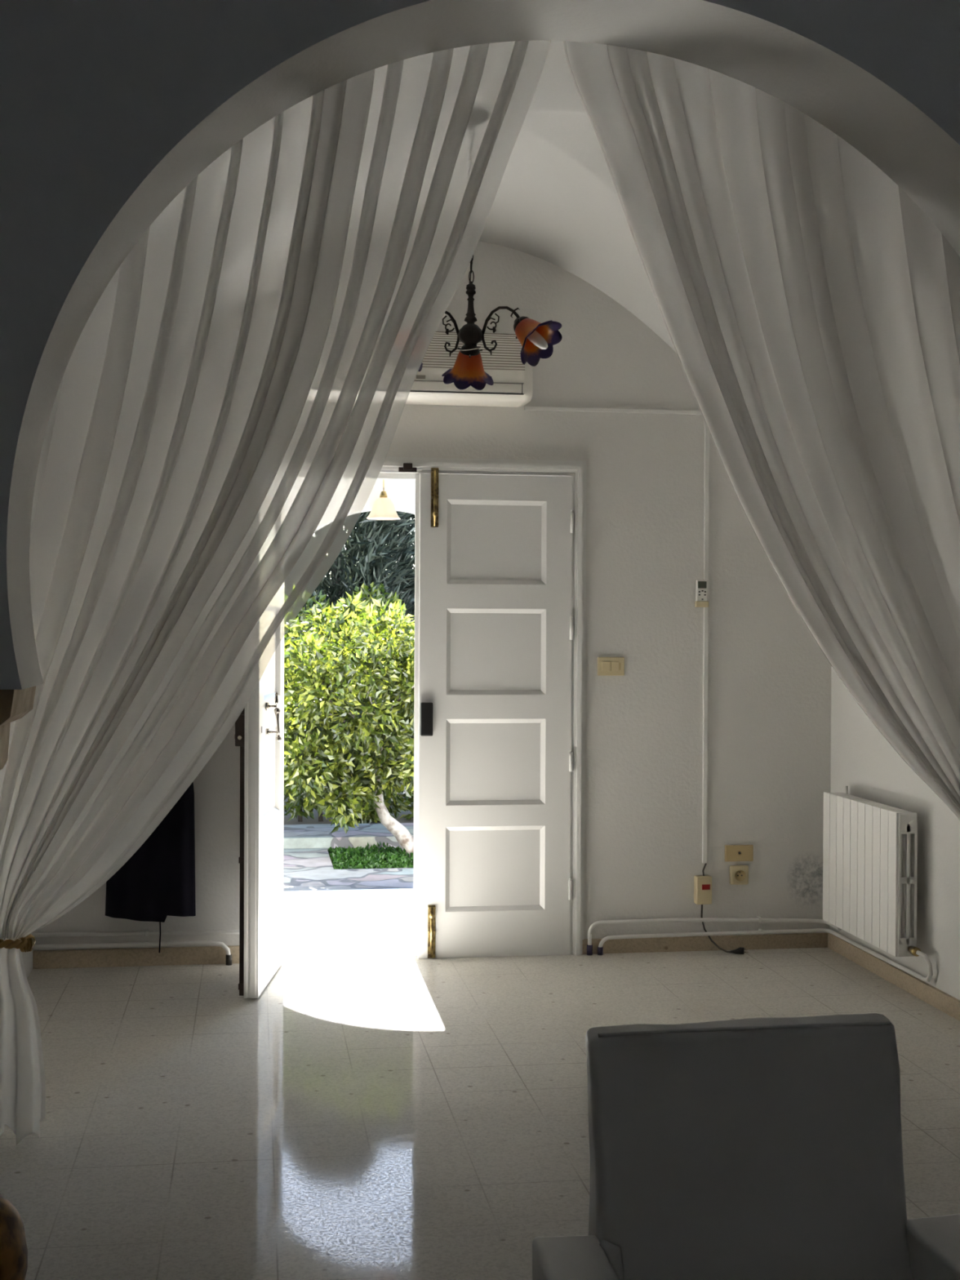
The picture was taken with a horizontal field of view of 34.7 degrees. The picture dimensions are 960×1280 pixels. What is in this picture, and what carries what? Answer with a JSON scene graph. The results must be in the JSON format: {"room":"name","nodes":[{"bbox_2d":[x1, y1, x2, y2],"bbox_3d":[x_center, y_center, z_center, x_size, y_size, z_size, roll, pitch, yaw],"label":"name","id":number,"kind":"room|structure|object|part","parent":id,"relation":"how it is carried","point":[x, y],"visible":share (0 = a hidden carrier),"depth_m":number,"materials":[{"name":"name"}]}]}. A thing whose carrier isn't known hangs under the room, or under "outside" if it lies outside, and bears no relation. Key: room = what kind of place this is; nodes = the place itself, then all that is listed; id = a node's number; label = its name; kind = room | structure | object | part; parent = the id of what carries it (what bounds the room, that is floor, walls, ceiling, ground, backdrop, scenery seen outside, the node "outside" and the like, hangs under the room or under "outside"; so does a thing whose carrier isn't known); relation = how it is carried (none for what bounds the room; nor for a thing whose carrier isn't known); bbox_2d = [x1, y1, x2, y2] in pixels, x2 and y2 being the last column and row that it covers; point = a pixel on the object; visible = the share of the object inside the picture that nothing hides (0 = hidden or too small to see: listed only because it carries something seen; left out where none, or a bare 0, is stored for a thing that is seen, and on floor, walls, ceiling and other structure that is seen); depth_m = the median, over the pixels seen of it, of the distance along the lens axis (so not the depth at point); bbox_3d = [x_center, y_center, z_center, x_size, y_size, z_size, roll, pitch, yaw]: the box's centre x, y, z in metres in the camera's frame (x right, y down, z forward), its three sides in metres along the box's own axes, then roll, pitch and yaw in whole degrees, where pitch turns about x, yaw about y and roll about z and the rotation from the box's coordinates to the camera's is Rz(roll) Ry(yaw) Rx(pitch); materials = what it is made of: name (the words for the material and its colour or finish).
{"room":"traditional dwelling","nodes":[
{"label":"traditional dwelling","id":0,"kind":"room"},
{"bbox_2d":[0,933,33,977],"bbox_3d":[-1.835,-0.455,5.386,0.200,3.750,2.400,0,0,-8],"label":"wall","id":1,"kind":"structure","parent":0,"point":[27,957],"depth_m":6.45,"materials":[{"name":"white paint"}]},
{"bbox_2d":[283,888,413,946],"bbox_3d":[-0.413,1.482,7.897,4.100,0.150,1.520,0,0,-8],"label":"floor","id":2,"kind":"structure","parent":0,"point":[364,917],"depth_m":7.78,"materials":[{"name":"tile"}]},
{"bbox_2d":[361,479,415,514],"bbox_3d":[-0.505,-0.023,8.558,3.700,2.850,0.160,0,0,-8],"label":"arch","id":3,"kind":"object","parent":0,"point":[401,492],"visible":0.05,"depth_m":8.48,"materials":[{"name":"paint"}]},
{"bbox_2d":[33,241,831,951],"bbox_3d":[-0.161,-0.459,6.988,3.980,3.750,0.280,0,0,-8],"label":"wall","id":4,"kind":"structure","parent":0,"point":[769,679],"depth_m":6.99,"materials":[{"name":"paint"}]},
{"bbox_2d":[32,940,231,965],"bbox_3d":[-1.498,1.358,6.635,0.843,0.109,0.048,0,0,-8],"label":"pipe","id":5,"kind":"object","parent":4,"relation":"attached to","point":[228,956],"visible":0.96,"depth_m":6.62,"materials":[{"name":"white metal"}]},
{"bbox_2d":[31,929,239,937],"bbox_3d":[-1.431,1.268,6.648,0.980,0.028,0.040,0,0,-8],"label":"pipe","id":6,"kind":"object","parent":4,"relation":"attached to","point":[146,933],"visible":0.84,"depth_m":6.62,"materials":[{"name":"white metal"}]},
{"bbox_2d":[32,945,239,968],"bbox_3d":[-1.449,1.375,6.663,0.950,0.075,0.016,0,0,-8],"label":"baseboard","id":7,"kind":"structure","parent":4,"relation":"attached to","point":[137,957],"depth_m":6.65,"materials":[{"name":"stone"}]},
{"bbox_2d":[234,635,284,998],"bbox_3d":[-0.883,0.337,6.383,0.167,2.148,0.680,0,0,1],"label":"door","id":8,"kind":"structure","parent":4,"relation":"in","point":[259,735],"depth_m":6.14,"materials":[{"name":"white paint"}]},
{"bbox_3d":[-0.834,0.310,6.224,0.063,0.204,0.032,0,0,1],"label":"pull handle","id":9,"kind":"part","parent":8,"relation":"part of","materials":[{"name":"silver metal"}]},
{"bbox_2d":[398,462,417,471],"bbox_3d":[-0.319,-0.760,6.776,0.080,0.038,0.021,0,0,-8],"label":"bolt keeper","id":10,"kind":"object","parent":4,"relation":"attached to","point":[407,467],"visible":1,"depth_m":6.77,"materials":[{"name":"brown metal"}]},
{"bbox_2d":[405,331,533,407],"bbox_3d":[-0.280,-1.197,6.713,1.010,0.305,0.216,0,0,-8],"label":"air conditioner","id":11,"kind":"object","parent":4,"relation":"attached to","point":[513,380],"visible":0.41,"depth_m":6.66,"materials":[{"name":"white plastic"}]},
{"bbox_2d":[422,331,524,370],"bbox_3d":[-0.269,-1.259,6.644,0.930,0.169,0.072,0,0,-8],"label":"grille","id":12,"kind":"object","parent":11,"relation":"attached to","point":[506,356],"depth_m":6.66,"materials":[{"name":"white plastic"}]},
{"bbox_2d":[377,457,586,955],"bbox_3d":[-0.279,0.302,6.959,1.484,2.226,0.314,0,0,-8],"label":"door frame","id":13,"kind":"structure","parent":4,"relation":"attached to","point":[577,469],"depth_m":6.91,"materials":[{"name":"white paint"}]},
{"bbox_2d":[413,467,573,959],"bbox_3d":[0.064,0.327,6.873,0.711,2.179,0.095,0,0,-8],"label":"door","id":14,"kind":"structure","parent":4,"relation":"in","point":[494,620],"depth_m":6.87,"materials":[{"name":"white paint"}]},
{"bbox_3d":[-0.213,1.298,6.808,0.025,0.221,0.030,0,0,-8],"label":"bolt knob","id":15,"kind":"part","parent":14,"relation":"part of","materials":[{"name":"gold metal"}]},
{"bbox_3d":[-0.199,-0.629,6.794,0.025,0.249,0.030,0,0,-8],"label":"bolt knob","id":16,"kind":"part","parent":14,"relation":"part of","materials":[{"name":"gold metal"}]},
{"bbox_2d":[597,657,624,675],"bbox_3d":[0.593,0.119,6.954,0.124,0.084,0.017,0,0,-8],"label":"light switch","id":17,"kind":"object","parent":4,"relation":"attached to","point":[606,666],"visible":1,"depth_m":6.95,"materials":[{"name":"beige plastic"}]},
{"bbox_2d":[524,406,702,414],"bbox_3d":[0.623,-1.038,6.951,0.856,0.017,0.013,0,0,-8],"label":"duct","id":18,"kind":"object","parent":4,"relation":"attached to","point":[526,408],"visible":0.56,"depth_m":6.94,"materials":[{"name":"white paint"}]},
{"bbox_2d":[582,933,827,954],"bbox_3d":[1.034,1.388,7.030,1.190,0.065,0.016,0,0,-8],"label":"baseboard","id":19,"kind":"structure","parent":4,"relation":"attached to","point":[770,941],"depth_m":7.03,"materials":[{"name":"stone"}]},
{"bbox_2d":[702,421,709,863],"bbox_3d":[1.032,-0.003,7.019,0.020,2.048,0.015,0,0,-8],"label":"duct","id":20,"kind":"object","parent":4,"relation":"attached to","point":[706,503],"visible":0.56,"depth_m":7.01,"materials":[{"name":"white paint"}]},
{"bbox_2d":[694,579,708,607],"bbox_3d":[1.010,-0.211,6.993,0.060,0.124,0.026,0,0,-8],"label":"remote control","id":21,"kind":"object","parent":20,"relation":"attached to","point":[701,585],"visible":1,"depth_m":6.98,"materials":[{"name":"white plastic"}]},
{"bbox_2d":[586,915,841,955],"bbox_3d":[1.054,1.343,6.998,1.143,0.156,0.192,0,0,1],"label":"pipe","id":22,"kind":"object","parent":4,"relation":"attached to","point":[589,946],"visible":0.93,"depth_m":6.98,"materials":[{"name":"white metal"}]},
{"bbox_2d":[693,863,748,954],"bbox_3d":[1.099,1.216,6.988,0.251,0.407,0.069,0,0,16],"label":"inline breaker","id":23,"kind":"object","parent":4,"relation":"attached to","point":[702,883],"visible":1,"depth_m":6.99,"materials":[{"name":"beige plastic"}]},
{"bbox_2d":[702,884,710,889],"bbox_3d":[1.028,1.124,6.988,0.038,0.024,0.006,0,0,-8],"label":"switch","id":24,"kind":"object","parent":23,"relation":"attached to","point":[704,886],"depth_m":6.99,"materials":[{"name":"red plastic"}]},
{"bbox_3d":[1.080,1.310,6.983,0.156,0.216,0.011,0,0,23],"label":"power cord","id":25,"kind":"part","parent":23,"relation":"part of","materials":[{"name":"grey plastic"}]},
{"bbox_2d":[729,865,748,884],"bbox_3d":[1.189,1.078,7.044,0.088,0.088,0.030,0,0,-8],"label":"wall socket","id":26,"kind":"object","parent":4,"relation":"attached to","point":[739,874],"visible":1,"depth_m":7.04,"materials":[{"name":"beige plastic"}]},
{"bbox_2d":[724,844,753,861],"bbox_3d":[1.189,0.978,7.048,0.132,0.074,0.018,0,0,-8],"label":"junction box","id":27,"kind":"object","parent":4,"relation":"attached to","point":[732,852],"visible":1,"depth_m":7.04,"materials":[{"name":"beige plastic"}]},
{"bbox_2d":[597,928,933,982],"bbox_3d":[1.149,1.319,6.478,1.094,0.213,1.131,0,0,-8],"label":"pipe","id":28,"kind":"object","parent":4,"relation":"attached to","point":[600,948],"visible":1,"depth_m":6.95,"materials":[{"name":"white metal"}]},
{"bbox_3d":[-1.413,-0.292,6.629,0.024,0.070,0.067,0,0,-8],"label":"coat hook","id":29,"kind":"object","parent":4,"relation":"attached to","visible":0},
{"bbox_2d":[105,781,195,952],"bbox_3d":[-1.409,0.532,6.572,0.447,1.612,0.136,0,0,-8],"label":"coat","id":30,"kind":"object","parent":29,"relation":"hanging from","point":[157,882],"visible":0.31,"depth_m":6.55,"materials":[{"name":"black fabric"}]},
{"bbox_2d":[0,943,959,1279],"bbox_3d":[0.414,1.529,2.298,6.900,0.150,9.800,0,0,-8],"label":"floor","id":31,"kind":"structure","parent":0,"point":[380,1112],"depth_m":4.73,"materials":[{"name":"tile"}]},
{"bbox_2d":[532,1013,959,1279],"bbox_3d":[0.485,1.052,2.338,0.758,0.804,0.629,0,0,-8],"label":"armchair","id":32,"kind":"object","parent":31,"relation":"on","point":[761,1148],"visible":1,"depth_m":2.55,"materials":[{"name":"grey fabric"}]},
{"bbox_3d":[0.174,1.163,2.260,0.120,0.383,0.566,0,0,-8],"label":"armrest","id":33,"kind":"part","parent":32,"relation":"part of","materials":[{"name":"white fabric"}]},
{"bbox_3d":[0.804,1.165,2.353,0.122,0.384,0.565,0,0,-8],"label":"armrest","id":34,"kind":"part","parent":32,"relation":"part of","materials":[{"name":"white fabric"}]},
{"bbox_3d":[-0.851,1.230,2.109,0.360,0.440,0.380,0,0,-8],"label":"stool","id":35,"kind":"object","parent":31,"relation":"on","visible":0},
{"bbox_2d":[0,1193,27,1279],"bbox_3d":[-0.796,0.880,2.114,0.336,0.263,0.203,0,0,-8],"label":"cushion","id":36,"kind":"object","parent":35,"relation":"on","point":[13,1245],"visible":1,"depth_m":2.10,"materials":[{"name":"brown"}]},
{"bbox_2d":[0,0,959,689],"bbox_3d":[0.130,-0.437,4.261,6.900,3.750,0.400,0,0,-8],"label":"wall","id":37,"kind":"structure","parent":0,"point":[109,109],"depth_m":3.98,"materials":[{"name":"paint"}]},
{"bbox_2d":[0,685,35,769],"bbox_3d":[-1.305,0.263,4.055,0.205,0.280,0.400,0,0,-8],"label":"corbel","id":38,"kind":"object","parent":37,"relation":"attached to","point":[15,704],"visible":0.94,"depth_m":4.05,"materials":[{"name":"stone"}]},
{"bbox_3d":[0.294,-1.871,4.524,3.300,0.025,0.096,0,0,-8],"label":"curtain rod","id":39,"kind":"object","parent":37,"relation":"attached to","visible":0},
{"bbox_2d":[0,40,551,1145],"bbox_3d":[-0.639,-0.223,4.441,1.752,3.288,0.119,0,0,-9],"label":"curtain","id":40,"kind":"object","parent":39,"relation":"hanging from","point":[226,412],"visible":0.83,"depth_m":4.42,"materials":[{"name":"white fabric"}]},
{"bbox_2d":[0,934,35,951],"bbox_3d":[-1.372,0.844,4.337,0.229,0.068,0.152,0,0,-8],"label":"tieback","id":41,"kind":"object","parent":40,"relation":"attached to","point":[26,944],"visible":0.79,"depth_m":4.30,"materials":[{"name":"gold metal"}]},
{"bbox_2d":[563,40,959,820],"bbox_3d":[1.060,-0.219,4.681,1.656,3.285,0.105,0,0,-8],"label":"curtain","id":42,"kind":"object","parent":39,"relation":"hanging from","point":[809,307],"visible":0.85,"depth_m":4.65,"materials":[{"name":"white fabric"}]},
{"bbox_2d":[478,40,675,351],"bbox_3d":[0.038,-1.168,5.657,3.580,1.650,2.400,0,0,-8],"label":"ceiling","id":43,"kind":"structure","parent":0,"point":[557,202],"depth_m":6.38,"materials":[{"name":"paint"}]},
{"bbox_2d":[417,254,561,390],"bbox_3d":[-0.023,-1.424,5.670,0.689,1.010,0.247,0,0,21],"label":"chandelier","id":44,"kind":"object","parent":43,"relation":"hanging from","point":[537,340],"visible":0.59,"depth_m":5.63,"materials":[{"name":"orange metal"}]},
{"bbox_3d":[-0.144,-1.134,5.673,0.157,0.176,0.014,0,0,14],"label":"arm","id":45,"kind":"part","parent":44,"relation":"part of","materials":[{"name":"grey metal"}]},
{"bbox_3d":[-0.041,-1.018,5.691,0.188,0.118,0.188,0,32,-8],"label":"lamp shade","id":46,"kind":"part","parent":44,"relation":"part of","materials":[{"name":"orange glass"}]},
{"bbox_3d":[-0.032,-1.599,5.643,0.022,0.581,0.016,0,1,-43],"label":"chain","id":47,"kind":"part","parent":44,"relation":"part of","materials":[{"name":"grey metal"}]},
{"bbox_3d":[0.075,-1.133,5.620,0.157,0.176,0.014,0,0,14],"label":"arm","id":48,"kind":"part","parent":44,"relation":"part of","materials":[{"name":"grey metal"}]},
{"bbox_3d":[0.197,-1.099,5.569,0.141,0.042,0.042,47,26,27],"label":"bulb","id":49,"kind":"part","parent":44,"relation":"part of","materials":[{"name":"white glass"}]},
{"bbox_3d":[0.189,-1.107,5.575,0.118,0.188,0.188,47,26,27],"label":"lamp shade","id":50,"kind":"part","parent":44,"relation":"part of","materials":[{"name":"orange glass"}]},
{"bbox_2d":[829,666,959,999],"bbox_3d":[1.905,-0.442,5.938,0.200,3.750,2.400,0,0,-8],"label":"wall","id":51,"kind":"structure","parent":0,"point":[863,760],"depth_m":6.16,"materials":[{"name":"white paint"}]},
{"bbox_2d":[822,786,920,956],"bbox_3d":[1.657,0.951,6.453,0.126,0.605,0.852,0,0,-8],"label":"radiator","id":52,"kind":"object","parent":51,"relation":"attached to","point":[870,847],"visible":1,"depth_m":6.32,"materials":[{"name":"white metal"}]},
{"bbox_2d":[844,786,848,794],"bbox_3d":[1.619,0.673,6.785,0.011,0.055,0.011,0,1,-31],"label":"air vent","id":53,"kind":"object","parent":52,"relation":"attached to","point":[846,787],"depth_m":6.78,"materials":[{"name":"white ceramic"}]},
{"bbox_2d":[827,933,959,1021],"bbox_3d":[1.790,1.398,5.929,0.016,0.070,2.384,0,0,-8],"label":"baseboard","id":54,"kind":"structure","parent":51,"relation":"attached to","point":[931,995],"depth_m":6.32,"materials":[{"name":"stone"}]},
{"bbox_3d":[-0.398,-1.567,7.864,3.700,0.250,1.540,0,0,-8],"label":"ceiling","id":55,"kind":"structure","parent":0,"visible":0},
{"bbox_2d":[366,479,400,519],"bbox_3d":[-0.524,-1.053,8.365,0.182,0.787,0.182,0,0,3],"label":"pendant lamp","id":56,"kind":"object","parent":55,"relation":"hanging from","point":[383,508],"visible":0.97,"depth_m":8.32,"materials":[{"name":"white glass"}]},
{"bbox_3d":[-0.525,-0.718,8.367,0.190,0.117,0.190,0,0,-8],"label":"lamp shade","id":57,"kind":"part","parent":56,"relation":"part of","materials":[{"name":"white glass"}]},
{"bbox_3d":[-0.524,-1.128,8.364,0.005,0.637,0.006,0,0,-8],"label":"cord","id":58,"kind":"part","parent":56,"relation":"part of","materials":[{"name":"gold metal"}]},
{"label":"outside","id":59,"kind":"structure","parent":0,"visible":0},
{"bbox_3d":[-2.459,1.659,23.457,30.000,0.440,32.900,0,0,-8],"label":"ground","id":60,"kind":"structure","parent":59,"visible":0},
{"bbox_2d":[283,848,413,890],"bbox_3d":[-0.397,1.475,9.501,14.000,0.160,1.650,0,0,-8],"label":"paving","id":61,"kind":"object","parent":60,"relation":"on","point":[304,868],"visible":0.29,"depth_m":9.13,"materials":[{"name":"grey stone"}]},
{"bbox_2d":[283,822,413,853],"bbox_3d":[-0.569,1.431,10.668,14.000,0.230,0.710,0,0,-8],"label":"step","id":62,"kind":"structure","parent":60,"relation":"on","point":[295,836],"depth_m":10.31,"materials":[{"name":"grey stone"}]},
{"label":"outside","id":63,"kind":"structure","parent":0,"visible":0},
{"bbox_2d":[283,782,413,824],"bbox_3d":[-2.010,1.369,20.427,30.000,0.190,19.020,0,0,-8],"label":"hedge bed","id":64,"kind":"object","parent":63,"point":[286,818],"depth_m":11.54,"materials":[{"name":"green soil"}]},
{"bbox_2d":[283,582,413,823],"bbox_3d":[-1.012,0.484,11.431,1.191,1.828,1.074,0,0,-8],"label":"shrub","id":65,"kind":"object","parent":64,"relation":"on","point":[372,815],"visible":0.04,"depth_m":11.26,"materials":[{"name":"green plant"}]},
{"bbox_3d":[-1.035,0.748,11.441,0.810,1.202,0.065,0,0,-8],"label":"stem","id":66,"kind":"part","parent":65,"relation":"part of","materials":[{"name":"plant"}]},
{"bbox_2d":[284,511,414,752],"bbox_3d":[-1.228,-0.374,13.393,2.107,3.411,2.059,0,0,-8],"label":"trees","id":67,"kind":"object","parent":64,"relation":"on","point":[375,561],"visible":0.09,"depth_m":12.99,"materials":[{"name":"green plant"}]},
{"bbox_2d":[342,512,414,730],"bbox_3d":[-0.710,-0.517,15.043,2.122,3.677,2.133,0,0,-8],"label":"conifer","id":68,"kind":"object","parent":64,"relation":"on","point":[412,515],"visible":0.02,"depth_m":14.53,"materials":[{"name":"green plant"}]},
{"bbox_2d":[399,632,414,819],"bbox_3d":[-0.027,0.491,11.595,1.240,1.824,1.089,0,0,-8],"label":"shrub","id":69,"kind":"object","parent":64,"relation":"on","point":[411,808],"visible":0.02,"depth_m":11.51,"materials":[{"name":"green plant"}]},
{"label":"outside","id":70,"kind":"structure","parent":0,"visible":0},
{"bbox_3d":[-0.234,1.498,9.900,1.460,0.110,0.910,0,0,-8],"label":"planting bed","id":71,"kind":"object","parent":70,"visible":0},
{"bbox_2d":[284,591,414,857],"bbox_3d":[-0.796,0.572,10.026,1.679,1.786,1.315,0,0,-8],"label":"tree","id":72,"kind":"object","parent":71,"relation":"on","point":[377,677],"visible":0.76,"depth_m":9.73,"materials":[{"name":"green plant"}]},
{"bbox_2d":[327,840,413,869],"bbox_3d":[-0.234,1.412,9.899,1.492,0.140,0.957,0,0,-8],"label":"ground cover","id":73,"kind":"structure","parent":71,"relation":"on","point":[360,857],"depth_m":9.79,"materials":[{"name":"green plant"}]}
]}

